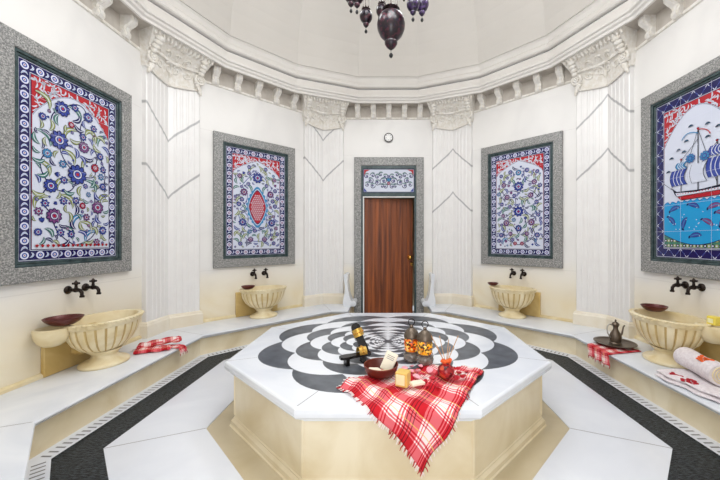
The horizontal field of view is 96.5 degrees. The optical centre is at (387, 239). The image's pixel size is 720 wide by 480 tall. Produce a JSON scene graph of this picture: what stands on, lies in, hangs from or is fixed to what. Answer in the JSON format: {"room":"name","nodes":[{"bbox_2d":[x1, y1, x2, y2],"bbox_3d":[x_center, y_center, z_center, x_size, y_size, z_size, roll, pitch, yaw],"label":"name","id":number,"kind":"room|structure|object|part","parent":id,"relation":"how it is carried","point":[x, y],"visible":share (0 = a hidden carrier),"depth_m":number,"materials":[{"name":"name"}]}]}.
{"room":"spa","nodes":[
{"label":"spa","id":0,"kind":"room"},
{"bbox_2d":[0,0,141,388],"bbox_3d":[-2.744,-0.498,2.726,0.140,3.604,2.335,0,0,0],"label":"wall","id":1,"kind":"structure","parent":0,"point":[63,27],"depth_m":2.71,"materials":[{"name":"white paint"}]},
{"bbox_2d":[0,22,131,285],"bbox_3d":[-2.651,-0.585,2.716,0.044,1.800,1.145,0,0,0],"label":"picture","id":2,"kind":"object","parent":1,"relation":"attached to","point":[66,130],"visible":1,"depth_m":2.58,"materials":[{"name":"tile"}]},
{"bbox_3d":[-2.656,-0.585,2.716,0.033,1.570,0.915,0,0,0],"label":"frame","id":3,"kind":"part","parent":2,"relation":"part of","materials":[{"name":"multicoloured tile"}]},
{"bbox_2d":[0,335,141,394],"bbox_3d":[-2.663,1.044,2.726,0.022,0.036,2.191,0,0,0],"label":"baseboard","id":4,"kind":"structure","parent":1,"relation":"attached to","point":[24,382],"depth_m":2.35,"materials":[{"name":"beige stone"}]},
{"bbox_2d":[64,280,84,297],"bbox_3d":[-2.606,0.407,2.671,0.137,0.144,0.068,0,0,0],"label":"tap","id":5,"kind":"object","parent":1,"relation":"attached to","point":[68,289],"visible":1,"depth_m":2.66,"materials":[{"name":"brown metal"}]},
{"bbox_3d":[-2.604,0.371,2.671,0.052,0.072,0.052,0,0,45],"label":"handle","id":6,"kind":"part","parent":5,"relation":"part of","materials":[{"name":"brown metal"}]},
{"bbox_3d":[-2.599,0.438,2.671,0.125,0.083,0.041,0,0,0],"label":"spout","id":7,"kind":"part","parent":5,"relation":"part of","materials":[{"name":"brown metal"}]},
{"bbox_2d":[82,278,100,294],"bbox_3d":[-2.606,0.407,2.826,0.137,0.144,0.068,0,0,0],"label":"tap","id":8,"kind":"object","parent":1,"relation":"attached to","point":[85,287],"visible":1,"depth_m":2.81,"materials":[{"name":"brown metal"}]},
{"bbox_3d":[-2.604,0.371,2.826,0.052,0.072,0.052,0,0,45],"label":"handle","id":9,"kind":"part","parent":8,"relation":"part of","materials":[{"name":"brown metal"}]},
{"bbox_3d":[-2.599,0.438,2.826,0.125,0.083,0.041,0,0,0],"label":"spout","id":10,"kind":"part","parent":8,"relation":"part of","materials":[{"name":"brown metal"}]},
{"bbox_2d":[92,0,112,19],"bbox_3d":[-2.608,-2.143,2.926,0.131,0.205,0.088,0,0,0],"label":"bracket","id":11,"kind":"object","parent":1,"relation":"attached to","point":[98,6],"visible":1,"depth_m":2.91,"materials":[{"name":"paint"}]},
{"bbox_2d":[120,15,137,39],"bbox_3d":[-2.608,-2.143,3.226,0.131,0.205,0.088,0,0,0],"label":"bracket","id":12,"kind":"object","parent":1,"relation":"attached to","point":[127,22],"visible":1,"depth_m":3.19,"materials":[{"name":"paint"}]},
{"bbox_2d":[110,0,665,106],"bbox_3d":[0.000,-2.413,2.726,5.900,0.377,5.900,0,0,0],"label":"trim","id":13,"kind":"structure","parent":1,"relation":"attached to","point":[234,56],"depth_m":4.29,"materials":[{"name":"paint"}]},
{"bbox_2d":[200,83,302,319],"bbox_3d":[-1.940,-0.498,4.666,2.335,3.604,0.140,0,0,-45],"label":"wall","id":14,"kind":"structure","parent":0,"point":[221,110],"depth_m":4.42,"materials":[{"name":"white paint"}]},
{"bbox_2d":[211,65,220,85],"bbox_3d":[-2.240,-2.143,4.175,0.088,0.205,0.131,0,0,-45],"label":"bracket","id":15,"kind":"object","parent":14,"relation":"attached to","point":[215,70],"visible":1,"depth_m":4.17,"materials":[{"name":"paint"}]},
{"bbox_2d":[234,73,242,92],"bbox_3d":[-2.042,-2.143,4.372,0.088,0.205,0.131,0,0,-45],"label":"bracket","id":16,"kind":"object","parent":14,"relation":"attached to","point":[238,78],"visible":1,"depth_m":4.36,"materials":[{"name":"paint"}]},
{"bbox_2d":[203,304,301,322],"bbox_3d":[-1.883,1.044,4.609,2.191,0.036,0.026,0,0,-45],"label":"baseboard","id":17,"kind":"structure","parent":14,"relation":"attached to","point":[299,305],"depth_m":4.33,"materials":[{"name":"beige stone"}]},
{"bbox_2d":[250,268,256,278],"bbox_3d":[-1.888,0.474,4.522,0.137,0.144,0.068,0,0,45],"label":"tap","id":18,"kind":"object","parent":14,"relation":"attached to","point":[254,269],"visible":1,"depth_m":4.51,"materials":[{"name":"brown metal"}]},
{"bbox_2d":[213,131,294,267],"bbox_3d":[-1.875,-0.530,4.601,1.165,1.800,0.044,0,0,-45],"label":"picture","id":19,"kind":"object","parent":14,"relation":"attached to","point":[254,180],"visible":1,"depth_m":4.54,"materials":[{"name":"tile"}]},
{"bbox_3d":[-1.878,-0.530,4.604,0.033,1.570,0.935,0,0,45],"label":"frame","id":20,"kind":"part","parent":19,"relation":"part of","materials":[{"name":"multicoloured tile"}]},
{"bbox_2d":[254,81,262,98],"bbox_3d":[-1.845,-2.143,4.571,0.088,0.205,0.131,0,0,-45],"label":"bracket","id":21,"kind":"object","parent":14,"relation":"attached to","point":[258,85],"visible":1,"depth_m":4.56,"materials":[{"name":"paint"}]},
{"bbox_2d":[261,268,268,277],"bbox_3d":[-1.772,0.474,4.639,0.068,0.144,0.137,0,0,-45],"label":"tap","id":22,"kind":"object","parent":14,"relation":"attached to","point":[265,269],"visible":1,"depth_m":4.62,"materials":[{"name":"brown metal"}]},
{"bbox_2d":[273,87,281,104],"bbox_3d":[-1.647,-2.143,4.769,0.131,0.205,0.088,0,0,45],"label":"bracket","id":23,"kind":"object","parent":14,"relation":"attached to","point":[277,92],"visible":1,"depth_m":4.76,"materials":[{"name":"paint"}]},
{"bbox_2d":[290,93,298,109],"bbox_3d":[-1.448,-2.143,4.966,0.131,0.205,0.088,0,0,45],"label":"bracket","id":24,"kind":"object","parent":14,"relation":"attached to","point":[294,97],"visible":1,"depth_m":4.96,"materials":[{"name":"paint"}]},
{"bbox_2d":[26,311,719,479],"bbox_3d":[0.000,1.341,2.450,6.400,0.087,6.900,0,0,0],"label":"floor","id":25,"kind":"structure","parent":0,"point":[177,427],"depth_m":2.07,"materials":[{"name":"stone"}]},
{"bbox_2d":[0,304,719,479],"bbox_3d":[0.000,1.183,2.726,5.346,0.243,5.346,0,0,0],"label":"bench","id":26,"kind":"object","parent":25,"relation":"on","point":[35,416],"visible":0.82,"depth_m":2.62,"materials":[{"name":"white stone"}]},
{"bbox_2d":[31,309,143,377],"bbox_3d":[-2.441,0.861,2.706,0.486,0.401,0.762,0,0,0],"label":"basin","id":27,"kind":"object","parent":26,"relation":"on","point":[94,342],"visible":0.9,"depth_m":2.61,"materials":[{"name":"beige stone"}]},
{"bbox_3d":[-2.556,0.741,2.436,0.208,0.143,0.218,0,0,0],"label":"bowl","id":28,"kind":"part","parent":27,"relation":"part of","materials":[{"name":"beige stone"}]},
{"bbox_2d":[41,314,84,326],"bbox_3d":[-2.514,0.627,2.481,0.238,0.059,0.238,0,0,0],"label":"bowl","id":29,"kind":"object","parent":27,"relation":"on","point":[67,319],"visible":1,"depth_m":2.47,"materials":[{"name":"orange metal"}]},
{"bbox_3d":[-2.614,0.891,2.761,0.120,0.339,0.600,0,0,0],"label":"panel","id":30,"kind":"part","parent":27,"relation":"part of","materials":[{"name":"beige stone"}]},
{"bbox_3d":[-2.442,0.801,2.761,0.453,0.278,0.631,0,0,0],"label":"bowl","id":31,"kind":"part","parent":27,"relation":"part of","materials":[{"name":"beige stone"}]},
{"bbox_2d":[130,336,187,355],"bbox_3d":[-2.211,1.056,3.099,0.463,0.176,0.204,0,0,-36],"label":"checked towel","id":32,"kind":"object","parent":26,"relation":"on","point":[150,346],"visible":1,"depth_m":3.08,"materials":[{"name":"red fabric"}]},
{"bbox_2d":[139,26,214,338],"bbox_3d":[-2.492,-0.592,3.758,0.394,3.307,0.758,0,0,23],"label":"pilaster","id":33,"kind":"object","parent":26,"relation":"on","point":[173,73],"visible":1,"depth_m":3.80,"materials":[{"name":"stone"}]},
{"bbox_2d":[235,285,286,318],"bbox_3d":[-1.727,0.861,4.453,0.653,0.401,0.484,0,0,-45],"label":"basin","id":34,"kind":"object","parent":26,"relation":"on","point":[259,302],"visible":0.93,"depth_m":4.37,"materials":[{"name":"beige stone"}]},
{"bbox_2d":[241,285,254,288],"bbox_3d":[-1.880,0.637,4.302,0.175,0.043,0.175,0,0,0],"label":"bowl","id":35,"kind":"object","parent":34,"relation":"on","point":[243,286],"visible":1,"depth_m":4.28,"materials":[{"name":"brown metal"}]},
{"bbox_3d":[-1.848,0.891,4.574,0.600,0.339,0.120,0,0,-45],"label":"panel","id":36,"kind":"part","parent":34,"relation":"part of","materials":[{"name":"beige stone"}]},
{"bbox_3d":[-1.727,0.801,4.453,0.631,0.278,0.453,0,0,-45],"label":"bowl","id":37,"kind":"part","parent":34,"relation":"part of","materials":[{"name":"beige stone"}]},
{"bbox_2d":[301,94,348,306],"bbox_3d":[-1.032,-0.592,5.218,0.758,3.307,0.394,0,0,-23],"label":"pilaster","id":38,"kind":"object","parent":26,"relation":"on","point":[324,119],"visible":1,"depth_m":5.30,"materials":[{"name":"stone"}]},
{"bbox_2d":[343,272,357,306],"bbox_3d":[-0.613,0.799,5.214,0.215,0.524,0.272,0,0,0],"label":"scroll","id":39,"kind":"object","parent":26,"relation":"on","point":[348,301],"visible":1,"depth_m":5.10},
{"bbox_2d":[421,272,435,306],"bbox_3d":[0.652,0.799,5.214,0.215,0.524,0.272,0,0,0],"label":"scroll","id":40,"kind":"object","parent":26,"relation":"on","point":[429,301],"visible":1,"depth_m":5.10},
{"bbox_2d":[427,94,474,306],"bbox_3d":[1.032,-0.592,5.218,0.758,3.307,0.394,0,0,23],"label":"pilaster","id":41,"kind":"object","parent":26,"relation":"on","point":[451,119],"visible":1,"depth_m":5.31,"materials":[{"name":"stone"}]},
{"bbox_2d":[489,285,540,318],"bbox_3d":[1.727,0.861,4.453,0.653,0.401,0.484,0,0,45],"label":"basin","id":42,"kind":"object","parent":26,"relation":"on","point":[515,302],"visible":0.97,"depth_m":4.37,"materials":[{"name":"beige stone"}]},
{"bbox_2d":[487,282,497,285],"bbox_3d":[1.527,0.640,4.656,0.156,0.038,0.156,0,0,0],"label":"bowl","id":43,"kind":"object","parent":42,"relation":"on","point":[489,283],"visible":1,"depth_m":4.62,"materials":[{"name":"orange metal"}]},
{"bbox_3d":[1.727,0.801,4.453,0.631,0.278,0.453,0,0,45],"label":"bowl","id":44,"kind":"part","parent":42,"relation":"part of","materials":[{"name":"beige stone"}]},
{"bbox_3d":[1.848,0.891,4.574,0.600,0.339,0.120,0,0,45],"label":"panel","id":45,"kind":"part","parent":42,"relation":"part of","materials":[{"name":"beige stone"}]},
{"bbox_2d":[561,26,636,338],"bbox_3d":[2.492,-0.592,3.758,0.394,3.307,0.758,0,0,-23],"label":"pilaster","id":46,"kind":"object","parent":26,"relation":"on","point":[602,73],"visible":1,"depth_m":3.82,"materials":[{"name":"stone"}]},
{"bbox_2d":[587,343,640,368],"bbox_3d":[2.213,1.123,3.133,0.450,0.141,0.329,0,0,-12],"label":"checked towel","id":47,"kind":"object","parent":26,"relation":"on","point":[596,351],"visible":0.8,"depth_m":3.08,"materials":[{"name":"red fabric"}]},
{"bbox_2d":[593,336,637,348],"bbox_3d":[2.285,1.035,3.225,0.368,0.022,0.368,0,0,0],"label":"metal tray","id":48,"kind":"object","parent":47,"relation":"on","point":[604,340],"visible":0.83,"depth_m":3.21,"materials":[{"name":"grey metal"}]},
{"bbox_2d":[606,319,624,344],"bbox_3d":[2.291,0.918,3.219,0.164,0.242,0.110,0,0,32],"label":"pitcher","id":49,"kind":"object","parent":48,"relation":"on","point":[615,336],"visible":1,"depth_m":3.20,"materials":[{"name":"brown metal"}]},
{"bbox_2d":[628,308,719,368],"bbox_3d":[2.441,0.861,2.766,0.485,0.401,0.724,0,0,0],"label":"basin","id":50,"kind":"object","parent":26,"relation":"on","point":[666,332],"visible":0.91,"depth_m":2.67,"materials":[{"name":"beige stone"}]},
{"bbox_2d":[640,303,667,311],"bbox_3d":[2.474,0.634,2.976,0.205,0.051,0.205,0,0,0],"label":"bowl","id":51,"kind":"object","parent":50,"relation":"on","point":[648,306],"visible":1,"depth_m":2.96,"materials":[{"name":"orange metal"}]},
{"bbox_3d":[2.442,0.801,2.801,0.453,0.278,0.631,0,0,0],"label":"bowl","id":52,"kind":"part","parent":50,"relation":"part of","materials":[{"name":"beige stone"}]},
{"bbox_3d":[2.614,0.891,2.801,0.120,0.339,0.600,0,0,0],"label":"panel","id":53,"kind":"part","parent":50,"relation":"part of","materials":[{"name":"beige stone"}]},
{"bbox_3d":[2.556,0.741,2.515,0.208,0.143,0.218,0,0,0],"label":"bowl","id":54,"kind":"part","parent":50,"relation":"part of","materials":[{"name":"beige stone"}]},
{"bbox_2d":[707,315,719,325],"bbox_3d":[2.561,0.633,2.515,0.061,0.070,0.071,0,0,0],"label":"block","id":55,"kind":"object","parent":50,"relation":"on","point":[713,320],"visible":0.99,"depth_m":2.49,"materials":[{"name":"yellow"}]},
{"bbox_2d":[654,368,719,402],"bbox_3d":[2.243,1.023,2.203,0.304,0.074,0.616,0,0,-8],"label":"towel","id":56,"kind":"object","parent":26,"relation":"on","point":[689,380],"visible":0.91,"depth_m":2.28,"materials":[{"name":"white fabric"}]},
{"bbox_2d":[673,347,719,385],"bbox_3d":[2.319,0.916,2.382,0.165,0.163,0.448,0,0,13],"label":"towel","id":57,"kind":"object","parent":56,"relation":"on","point":[707,368],"visible":1,"depth_m":2.30,"materials":[{"name":"beige fabric"}]},
{"bbox_2d":[224,313,551,479],"bbox_3d":[0.000,1.076,2.675,2.288,0.456,2.128,0,0,0],"label":"platform","id":58,"kind":"object","parent":25,"relation":"on","point":[290,409],"visible":0.82,"depth_m":1.94,"materials":[{"name":"stone"}]},
{"bbox_2d":[339,345,371,366],"bbox_3d":[-0.222,0.790,2.202,0.228,0.114,0.084,0,0,-28],"label":"clog","id":59,"kind":"object","parent":58,"relation":"on","point":[362,353],"visible":1,"depth_m":2.19,"materials":[{"name":"black wood"}]},
{"bbox_2d":[351,323,368,350],"bbox_3d":[-0.207,0.708,2.304,0.110,0.218,0.125,0,0,-24],"label":"clog","id":60,"kind":"object","parent":58,"relation":"on","point":[357,331],"visible":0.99,"depth_m":2.28,"materials":[{"name":"black wood"}]},
{"bbox_2d":[337,364,483,477],"bbox_3d":[0.160,0.989,1.859,0.912,0.349,0.607,0,0,0],"label":"plaid cloth","id":61,"kind":"object","parent":58,"relation":"on","point":[422,418],"visible":0.86,"depth_m":1.64,"materials":[{"name":"red fabric"}]},
{"bbox_2d":[364,357,397,378],"bbox_3d":[-0.043,0.801,1.981,0.215,0.070,0.215,0,0,0],"label":"bowl","id":62,"kind":"object","parent":61,"relation":"on","point":[374,362],"visible":0.85,"depth_m":1.92,"materials":[{"name":"red wood"}]},
{"bbox_2d":[380,350,397,369],"bbox_3d":[0.008,0.760,2.005,0.112,0.132,0.055,0,0,12],"label":"soap bar","id":63,"kind":"object","parent":62,"relation":"in","point":[390,358],"visible":0.87,"depth_m":1.99,"materials":[{"name":"beige"}]},
{"bbox_2d":[395,368,410,387],"bbox_3d":[0.085,0.785,1.821,0.072,0.082,0.066,0,0,24],"label":"candle","id":64,"kind":"object","parent":61,"relation":"on","point":[402,376],"visible":0.96,"depth_m":1.80,"materials":[{"name":"yellow wax"}]},
{"bbox_3d":[0.068,0.785,1.793,0.052,0.058,0.001,0,0,24],"label":"label panel","id":65,"kind":"part","parent":64,"relation":"part of","materials":[{"name":"beige paper"}]},
{"bbox_2d":[409,379,424,386],"bbox_3d":[0.166,0.814,1.821,0.086,0.022,0.045,0,0,-28],"label":"soap bar","id":66,"kind":"object","parent":61,"relation":"on","point":[420,382],"visible":0.95,"depth_m":1.81,"materials":[{"name":"beige"}]},
{"bbox_2d":[413,374,420,378],"bbox_3d":[0.171,0.817,1.910,0.046,0.024,0.044,0,0,39],"label":"rose petal","id":67,"kind":"object","parent":61,"relation":"on","point":[416,376],"visible":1,"depth_m":1.92,"materials":[{"name":"pink plant"}]},
{"bbox_2d":[426,367,432,372],"bbox_3d":[0.264,0.815,2.009,0.044,0.026,0.043,0,0,3],"label":"rose petal","id":68,"kind":"object","parent":61,"relation":"on","point":[429,369],"visible":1,"depth_m":2.02,"materials":[{"name":"pink plant"}]},
{"bbox_2d":[431,335,457,378],"bbox_3d":[0.346,0.704,1.930,0.169,0.241,0.113,0,0,0],"label":"reed diffuser","id":69,"kind":"object","parent":61,"relation":"on","point":[445,370],"visible":1,"depth_m":1.90,"materials":[{"name":"brown glass"}]},
{"bbox_2d":[437,363,454,378],"bbox_3d":[0.349,0.780,1.925,0.102,0.088,0.102,0,0,0],"label":"pot","id":70,"kind":"object","parent":69,"relation":"on","point":[445,370],"depth_m":1.89,"materials":[{"name":"red glass"}]},
{"bbox_2d":[440,358,451,363],"bbox_3d":[0.350,0.728,1.923,0.064,0.032,0.062,0,0,23],"label":"dried flower","id":71,"kind":"object","parent":69,"relation":"on","point":[448,360],"depth_m":1.91,"materials":[{"name":"orange plant"}]},
{"bbox_2d":[403,318,418,362],"bbox_3d":[0.165,0.698,2.243,0.120,0.297,0.120,0,0,0],"label":"lantern","id":72,"kind":"object","parent":58,"relation":"on","point":[410,354],"visible":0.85,"depth_m":2.20,"materials":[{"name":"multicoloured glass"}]},
{"bbox_3d":[0.165,0.636,2.243,0.108,0.088,0.108,0,0,0],"label":"lid","id":73,"kind":"part","parent":72,"relation":"part of","materials":[{"name":"grey metal"}]},
{"bbox_2d":[416,321,433,365],"bbox_3d":[0.249,0.689,2.154,0.118,0.291,0.118,0,0,0],"label":"bottle","id":74,"kind":"object","parent":58,"relation":"on","point":[425,346],"visible":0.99,"depth_m":2.11,"materials":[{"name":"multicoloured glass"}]},
{"bbox_3d":[0.249,0.628,2.154,0.106,0.086,0.106,0,0,0],"label":"lid","id":75,"kind":"part","parent":74,"relation":"part of","materials":[{"name":"grey metal"}]},
{"bbox_2d":[179,0,596,76],"bbox_3d":[0.000,-3.325,2.726,5.420,2.050,5.420,0,0,0],"label":"ceiling","id":76,"kind":"structure","parent":0,"point":[318,34],"depth_m":4.68,"materials":[{"name":"white paint"}]},
{"bbox_2d":[346,0,428,57],"bbox_3d":[-0.013,-2.920,2.726,0.743,2.760,0.674,0,0,0],"label":"chandelier","id":77,"kind":"object","parent":76,"relation":"hanging from","point":[391,22],"visible":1,"depth_m":2.65,"materials":[{"name":"purple glass"}]},
{"bbox_3d":[-0.327,-2.143,2.826,0.120,0.175,0.120,0,0,0],"label":"glass globe","id":78,"kind":"part","parent":77,"relation":"part of"},
{"bbox_3d":[-0.251,-1.953,2.586,0.108,0.158,0.108,0,0,0],"label":"glass globe","id":79,"kind":"part","parent":77,"relation":"part of"},
{"bbox_3d":[-0.189,-1.902,2.746,0.110,0.161,0.110,0,0,0],"label":"glass globe","id":80,"kind":"part","parent":77,"relation":"part of"},
{"bbox_3d":[-0.055,-2.095,2.946,0.110,0.161,0.110,0,0,0],"label":"glass globe","id":81,"kind":"part","parent":77,"relation":"part of"},
{"bbox_3d":[0.025,-1.778,2.706,0.238,0.348,0.238,0,0,0],"label":"glass globe","id":82,"kind":"part","parent":77,"relation":"part of"},
{"bbox_3d":[0.204,-1.902,2.606,0.104,0.152,0.104,0,0,0],"label":"glass globe","id":83,"kind":"part","parent":77,"relation":"part of"},
{"bbox_3d":[0.300,-2.063,2.826,0.120,0.175,0.120,0,0,0],"label":"glass globe","id":84,"kind":"part","parent":77,"relation":"part of"},
{"bbox_2d":[344,120,431,312],"bbox_3d":[0.000,-0.473,5.470,2.335,3.654,0.140,0,0,0],"label":"wall","id":85,"kind":"structure","parent":0,"point":[362,138],"depth_m":5.40,"materials":[{"name":"white paint"}]},
{"bbox_2d":[355,104,360,118],"bbox_3d":[-0.505,-2.143,5.335,0.088,0.205,0.131,0,0,0],"label":"bracket","id":86,"kind":"object","parent":85,"relation":"attached to","point":[357,106],"visible":1,"depth_m":5.34,"materials":[{"name":"paint"}]},
{"bbox_2d":[370,104,375,118],"bbox_3d":[-0.245,-2.143,5.335,0.088,0.205,0.131,0,0,0],"label":"bracket","id":87,"kind":"object","parent":85,"relation":"attached to","point":[373,106],"visible":1,"depth_m":5.34,"materials":[{"name":"paint"}]},
{"bbox_2d":[73,0,702,119],"bbox_3d":[0.000,-2.140,2.726,5.348,0.220,5.348,0,0,0],"label":"trim","id":88,"kind":"structure","parent":85,"relation":"attached to","point":[112,18],"depth_m":4.35,"materials":[{"name":"white paint"}]},
{"bbox_2d":[384,133,392,141],"bbox_3d":[0.010,-1.720,5.379,0.156,0.156,0.043,0,0,0],"label":"round wall fitting","id":89,"kind":"object","parent":85,"relation":"attached to","point":[388,137],"visible":1,"depth_m":5.36,"materials":[{"name":"grey"}]},
{"bbox_2d":[354,157,423,312],"bbox_3d":[0.016,-0.046,5.480,1.168,2.688,0.240,0,0,0],"label":"door","id":90,"kind":"structure","parent":85,"relation":"in","point":[383,228],"depth_m":5.44,"materials":[{"name":"wood"}]},
{"bbox_2d":[386,104,391,118],"bbox_3d":[0.015,-2.143,5.335,0.088,0.205,0.131,0,0,0],"label":"bracket","id":91,"kind":"object","parent":85,"relation":"attached to","point":[388,106],"visible":1,"depth_m":5.33,"materials":[{"name":"paint"}]},
{"bbox_2d":[402,104,406,118],"bbox_3d":[0.275,-2.143,5.335,0.088,0.205,0.131,0,0,0],"label":"bracket","id":92,"kind":"object","parent":85,"relation":"attached to","point":[404,106],"visible":1,"depth_m":5.34,"materials":[{"name":"paint"}]},
{"bbox_2d":[417,104,422,118],"bbox_3d":[0.535,-2.143,5.335,0.088,0.205,0.131,0,0,0],"label":"bracket","id":93,"kind":"object","parent":85,"relation":"attached to","point":[420,106],"visible":1,"depth_m":5.34,"materials":[{"name":"paint"}]},
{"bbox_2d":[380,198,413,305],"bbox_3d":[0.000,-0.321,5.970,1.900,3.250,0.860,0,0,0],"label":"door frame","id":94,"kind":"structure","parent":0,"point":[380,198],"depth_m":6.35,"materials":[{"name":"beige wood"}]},
{"bbox_2d":[473,83,575,319],"bbox_3d":[1.940,-0.498,4.666,2.335,3.604,0.140,0,0,45],"label":"wall","id":95,"kind":"structure","parent":0,"point":[552,110],"depth_m":4.42,"materials":[{"name":"white paint"}]},
{"bbox_2d":[477,93,485,109],"bbox_3d":[1.448,-2.143,4.966,0.131,0.205,0.088,0,0,-45],"label":"bracket","id":96,"kind":"object","parent":95,"relation":"attached to","point":[481,97],"visible":1,"depth_m":4.96,"materials":[{"name":"paint"}]},
{"bbox_2d":[494,87,502,104],"bbox_3d":[1.647,-2.143,4.769,0.131,0.205,0.088,0,0,-45],"label":"bracket","id":97,"kind":"object","parent":95,"relation":"attached to","point":[498,92],"visible":1,"depth_m":4.76,"materials":[{"name":"paint"}]},
{"bbox_2d":[509,268,515,277],"bbox_3d":[1.789,0.474,4.621,0.137,0.144,0.068,0,0,-45],"label":"tap","id":98,"kind":"object","parent":95,"relation":"attached to","point":[511,269],"visible":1,"depth_m":4.61,"materials":[{"name":"brown metal"}]},
{"bbox_2d":[513,81,521,98],"bbox_3d":[1.845,-2.143,4.571,0.088,0.205,0.131,0,0,45],"label":"bracket","id":99,"kind":"object","parent":95,"relation":"attached to","point":[517,85],"visible":1,"depth_m":4.56,"materials":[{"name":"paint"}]},
{"bbox_2d":[481,131,562,267],"bbox_3d":[1.875,-0.530,4.601,1.165,1.800,0.044,0,0,45],"label":"picture","id":100,"kind":"object","parent":95,"relation":"attached to","point":[522,180],"visible":1,"depth_m":4.56,"materials":[{"name":"tile"}]},
{"bbox_3d":[1.878,-0.530,4.604,0.935,1.570,0.033,0,0,45],"label":"frame","id":101,"kind":"part","parent":100,"relation":"part of","materials":[{"name":"multicoloured tile"}]},
{"bbox_2d":[520,269,526,278],"bbox_3d":[1.895,0.474,4.515,0.068,0.144,0.137,0,0,45],"label":"tap","id":102,"kind":"object","parent":95,"relation":"attached to","point":[522,270],"visible":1,"depth_m":4.50,"materials":[{"name":"brown metal"}]},
{"bbox_2d":[474,304,572,322],"bbox_3d":[1.883,1.044,4.609,0.026,0.036,2.191,0,0,-45],"label":"baseboard","id":103,"kind":"structure","parent":95,"relation":"attached to","point":[475,305],"depth_m":4.33,"materials":[{"name":"beige stone"}]},
{"bbox_2d":[533,73,541,92],"bbox_3d":[2.042,-2.143,4.372,0.088,0.205,0.131,0,0,45],"label":"bracket","id":104,"kind":"object","parent":95,"relation":"attached to","point":[537,78],"visible":1,"depth_m":4.36,"materials":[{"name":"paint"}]},
{"bbox_2d":[555,65,564,85],"bbox_3d":[2.240,-2.143,4.175,0.088,0.205,0.131,0,0,45],"label":"bracket","id":105,"kind":"object","parent":95,"relation":"attached to","point":[559,70],"visible":1,"depth_m":4.17,"materials":[{"name":"paint"}]},
{"bbox_2d":[634,0,719,336],"bbox_3d":[2.744,-0.498,2.726,0.140,3.604,2.335,0,0,0],"label":"wall","id":106,"kind":"structure","parent":0,"point":[693,40],"depth_m":3.03,"materials":[{"name":"white paint"}]},
{"bbox_2d":[634,335,649,344],"bbox_3d":[2.663,1.044,2.726,0.022,0.036,2.191,0,0,0],"label":"baseboard","id":107,"kind":"structure","parent":106,"relation":"attached to","point":[636,337],"depth_m":3.36,"materials":[{"name":"beige stone"}]},
{"bbox_2d":[638,15,655,39],"bbox_3d":[2.608,-2.143,3.226,0.131,0.205,0.088,0,0,0],"label":"bracket","id":108,"kind":"object","parent":106,"relation":"attached to","point":[646,22],"visible":1,"depth_m":3.19,"materials":[{"name":"paint"}]},
{"bbox_2d":[663,0,683,19],"bbox_3d":[2.608,-2.143,2.926,0.131,0.205,0.088,0,0,0],"label":"bracket","id":109,"kind":"object","parent":106,"relation":"attached to","point":[677,6],"visible":1,"depth_m":2.91,"materials":[{"name":"paint"}]},
{"bbox_2d":[670,276,688,291],"bbox_3d":[2.606,0.394,2.876,0.137,0.144,0.068,0,0,0],"label":"tap","id":110,"kind":"object","parent":106,"relation":"attached to","point":[684,284],"visible":1,"depth_m":2.87,"materials":[{"name":"brown metal"}]},
{"bbox_3d":[2.599,0.424,2.876,0.125,0.083,0.041,0,0,0],"label":"spout","id":111,"kind":"part","parent":110,"relation":"part of","materials":[{"name":"brown metal"}]},
{"bbox_2d":[641,55,719,280],"bbox_3d":[2.651,-0.572,2.761,0.044,1.790,1.145,0,0,0],"label":"picture","id":112,"kind":"object","parent":106,"relation":"attached to","point":[680,120],"visible":1,"depth_m":2.88,"materials":[{"name":"tile"}]},
{"bbox_2d":[685,278,705,294],"bbox_3d":[2.606,0.394,2.726,0.137,0.144,0.068,0,0,0],"label":"tap","id":113,"kind":"object","parent":106,"relation":"attached to","point":[701,287],"visible":1,"depth_m":2.71,"materials":[{"name":"brown metal"}]},
{"bbox_3d":[2.599,0.424,2.726,0.125,0.083,0.041,0,0,0],"label":"spout","id":114,"kind":"part","parent":113,"relation":"part of","materials":[{"name":"brown metal"}]},
{"bbox_3d":[2.604,0.358,2.726,0.052,0.072,0.052,0,0,45],"label":"handle","id":115,"kind":"part","parent":113,"relation":"part of","materials":[{"name":"brown metal"}]}
]}

